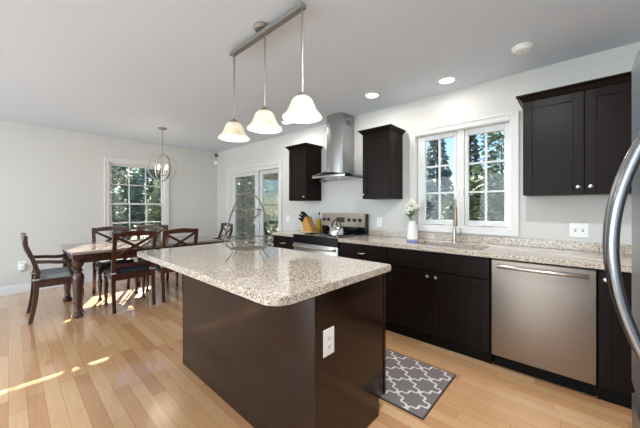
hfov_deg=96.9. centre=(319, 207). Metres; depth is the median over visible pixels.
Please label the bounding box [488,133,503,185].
evergreen tree
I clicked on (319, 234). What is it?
cooktop
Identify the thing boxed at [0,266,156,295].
baseboard
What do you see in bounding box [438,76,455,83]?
recessed light
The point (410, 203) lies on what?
flower
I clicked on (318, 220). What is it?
oil bottle
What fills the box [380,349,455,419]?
kitchen rug
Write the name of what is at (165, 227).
dining chair
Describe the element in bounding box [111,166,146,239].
leafy tree
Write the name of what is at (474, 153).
evergreen tree
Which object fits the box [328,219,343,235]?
tea kettle
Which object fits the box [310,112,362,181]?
range hood
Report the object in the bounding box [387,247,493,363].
base cabinet
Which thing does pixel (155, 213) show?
leafy tree
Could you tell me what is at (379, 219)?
wall outlet
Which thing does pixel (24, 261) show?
wall outlet
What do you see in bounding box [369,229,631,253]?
backsplash
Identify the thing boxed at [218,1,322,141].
pendant light
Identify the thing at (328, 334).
wall outlet
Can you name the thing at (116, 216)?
leafy tree
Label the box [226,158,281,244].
door
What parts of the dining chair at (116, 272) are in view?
leg, leg, seat, rail, seat rail, lumbar rail, crest rail, leg, leg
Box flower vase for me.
[406,220,417,239]
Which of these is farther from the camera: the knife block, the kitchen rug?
the knife block
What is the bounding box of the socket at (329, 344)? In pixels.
[327,342,331,349]
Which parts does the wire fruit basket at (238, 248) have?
handle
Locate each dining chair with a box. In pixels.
[91,226,137,300]
[103,230,156,313]
[136,224,178,290]
[155,228,198,302]
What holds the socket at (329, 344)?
attached to the wall outlet at (328, 334)
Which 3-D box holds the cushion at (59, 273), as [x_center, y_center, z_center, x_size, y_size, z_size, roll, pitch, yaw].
[-3.171,0.789,3.447,0.420,0.050,0.380,0,0,42]
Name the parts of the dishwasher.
handle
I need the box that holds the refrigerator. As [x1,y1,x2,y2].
[602,48,639,427]
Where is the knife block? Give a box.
[301,217,316,230]
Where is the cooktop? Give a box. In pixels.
[293,231,364,238]
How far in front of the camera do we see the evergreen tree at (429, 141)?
12.86 m
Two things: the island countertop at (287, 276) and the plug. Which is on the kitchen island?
the island countertop at (287, 276)
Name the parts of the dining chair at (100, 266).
leg, leg, seat rail, seat, crest rail, leg, leg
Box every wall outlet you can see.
[18,260,25,269]
[323,326,333,357]
[377,217,381,226]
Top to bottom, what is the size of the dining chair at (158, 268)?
0.987 m
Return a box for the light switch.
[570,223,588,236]
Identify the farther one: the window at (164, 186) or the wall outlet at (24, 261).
the window at (164, 186)
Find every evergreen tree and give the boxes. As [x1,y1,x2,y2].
[426,139,453,219]
[426,141,450,218]
[449,135,490,219]
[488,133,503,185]
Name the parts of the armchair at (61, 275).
leg, leg, arm, seat rail, seat, arm, leg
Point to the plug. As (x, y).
(22, 266)
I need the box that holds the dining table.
[60,235,219,317]
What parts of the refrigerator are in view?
handle, handle, freezer drawer, door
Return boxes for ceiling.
[0,0,639,152]
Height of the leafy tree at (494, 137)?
6.949 m
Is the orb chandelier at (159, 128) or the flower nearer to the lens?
the flower
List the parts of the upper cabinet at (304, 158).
door, crown moulding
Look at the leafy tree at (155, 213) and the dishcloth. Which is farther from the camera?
the leafy tree at (155, 213)
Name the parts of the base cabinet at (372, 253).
drawer, door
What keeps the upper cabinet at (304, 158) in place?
attached to the wall at (540, 217)
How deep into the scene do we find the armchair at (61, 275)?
3.24 m
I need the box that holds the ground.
[120,215,443,245]
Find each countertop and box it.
[137,241,390,305]
[272,230,305,236]
[338,229,631,272]
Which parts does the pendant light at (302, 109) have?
lamp shade, rod, lamp shade, rod, bulb, rod, lamp shade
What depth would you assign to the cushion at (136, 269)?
3.62 m
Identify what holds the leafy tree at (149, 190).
on the ground
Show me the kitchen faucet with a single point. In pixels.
(455, 220)
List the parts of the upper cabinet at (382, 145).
door, crown moulding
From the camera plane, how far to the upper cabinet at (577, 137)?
2.14 m
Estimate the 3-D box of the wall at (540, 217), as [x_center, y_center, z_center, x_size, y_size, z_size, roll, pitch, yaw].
[0.295,0.009,4.188,7.382,2.528,0.150,0,0,42]
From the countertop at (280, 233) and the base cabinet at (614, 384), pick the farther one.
the countertop at (280, 233)
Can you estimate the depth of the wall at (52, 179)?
4.61 m
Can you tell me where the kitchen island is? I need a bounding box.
[183,273,385,427]
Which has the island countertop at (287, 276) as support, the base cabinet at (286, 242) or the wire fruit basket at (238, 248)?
the wire fruit basket at (238, 248)
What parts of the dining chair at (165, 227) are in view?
leg, leg, crest rail, leg, leg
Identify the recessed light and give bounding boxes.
[364,92,379,97]
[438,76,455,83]
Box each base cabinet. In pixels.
[273,235,293,249]
[340,242,389,330]
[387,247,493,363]
[596,269,634,409]
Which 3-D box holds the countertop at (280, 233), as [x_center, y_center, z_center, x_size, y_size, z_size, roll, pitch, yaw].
[-0.315,0.378,4.191,0.474,0.038,0.662,0,0,42]
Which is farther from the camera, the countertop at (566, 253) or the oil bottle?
the oil bottle
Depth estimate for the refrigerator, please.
0.70 m
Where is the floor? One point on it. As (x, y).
(100, 368)
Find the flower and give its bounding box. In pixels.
[407,201,413,217]
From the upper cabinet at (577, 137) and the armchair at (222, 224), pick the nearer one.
the upper cabinet at (577, 137)
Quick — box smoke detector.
[511,42,532,54]
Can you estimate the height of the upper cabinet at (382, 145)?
0.825 m
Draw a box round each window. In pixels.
[104,156,168,240]
[409,111,518,236]
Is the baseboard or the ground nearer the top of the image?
the ground
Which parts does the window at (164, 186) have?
sash, sash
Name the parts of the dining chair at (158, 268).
leg, seat rail, crest rail, leg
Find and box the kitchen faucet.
[452,199,460,242]
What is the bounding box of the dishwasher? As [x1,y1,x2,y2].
[492,258,596,396]
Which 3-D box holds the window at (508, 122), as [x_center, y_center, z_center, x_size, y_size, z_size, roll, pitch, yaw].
[1.510,-0.313,3.061,1.075,1.174,0.176,0,0,42]
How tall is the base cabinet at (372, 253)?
0.874 m
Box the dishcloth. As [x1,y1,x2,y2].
[407,240,418,242]
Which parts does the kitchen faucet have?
spout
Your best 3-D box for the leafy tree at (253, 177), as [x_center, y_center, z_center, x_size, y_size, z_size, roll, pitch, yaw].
[-2.733,-0.767,11.299,2.985,5.342,2.980,0,0,42]
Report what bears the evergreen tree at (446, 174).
on the ground
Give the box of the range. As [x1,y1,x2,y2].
[293,213,368,256]
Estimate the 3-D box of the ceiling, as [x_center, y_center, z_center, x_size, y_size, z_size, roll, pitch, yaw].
[-1.982,-1.315,1.696,7.382,0.120,6.900,0,0,42]
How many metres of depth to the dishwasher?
2.01 m
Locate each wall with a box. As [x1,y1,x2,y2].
[0,120,216,286]
[217,42,639,244]
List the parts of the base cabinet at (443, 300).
door, door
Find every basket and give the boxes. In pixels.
[222,192,273,261]
[235,209,260,217]
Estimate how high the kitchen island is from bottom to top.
0.875 m
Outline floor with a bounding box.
[0,272,631,427]
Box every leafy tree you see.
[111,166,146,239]
[111,183,126,234]
[114,167,138,225]
[132,168,160,238]
[144,176,160,237]
[237,173,277,245]
[237,173,277,246]
[441,165,503,220]
[478,131,503,184]
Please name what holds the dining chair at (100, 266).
on the floor
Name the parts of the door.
panel, panel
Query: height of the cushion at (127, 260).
0.040 m
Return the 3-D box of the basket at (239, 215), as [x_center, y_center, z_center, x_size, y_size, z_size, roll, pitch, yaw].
[-0.489,0.042,1.934,0.172,0.064,0.169,0,0,42]
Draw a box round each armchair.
[21,233,83,323]
[214,223,232,242]
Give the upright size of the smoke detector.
0.039 m
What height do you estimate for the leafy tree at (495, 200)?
2.760 m
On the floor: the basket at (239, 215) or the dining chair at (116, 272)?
the dining chair at (116, 272)
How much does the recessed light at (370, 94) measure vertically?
0.009 m
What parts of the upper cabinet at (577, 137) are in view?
door, crown moulding, door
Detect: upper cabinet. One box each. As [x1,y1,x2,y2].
[285,142,322,200]
[358,124,405,199]
[516,71,631,196]
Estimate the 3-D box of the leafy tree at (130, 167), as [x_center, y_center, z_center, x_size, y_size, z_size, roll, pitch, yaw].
[-13.132,-1.425,18.126,3.828,6.790,3.713,0,0,42]
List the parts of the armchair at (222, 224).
leg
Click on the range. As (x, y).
(320, 242)
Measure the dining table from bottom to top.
0.762 m
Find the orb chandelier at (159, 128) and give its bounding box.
[147,127,176,181]
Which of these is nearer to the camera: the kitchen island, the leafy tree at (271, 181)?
the kitchen island
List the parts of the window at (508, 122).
sash, sash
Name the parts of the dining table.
leg, leg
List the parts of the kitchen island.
panel, panel, panel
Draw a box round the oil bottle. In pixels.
[317,212,320,230]
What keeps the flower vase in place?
on the countertop at (566, 253)
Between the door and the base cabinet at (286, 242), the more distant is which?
the door
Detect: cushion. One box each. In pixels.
[40,266,73,279]
[97,258,133,265]
[109,264,148,273]
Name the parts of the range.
oven handle, oven door, trim, control panel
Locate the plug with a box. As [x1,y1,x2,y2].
[20,264,24,271]

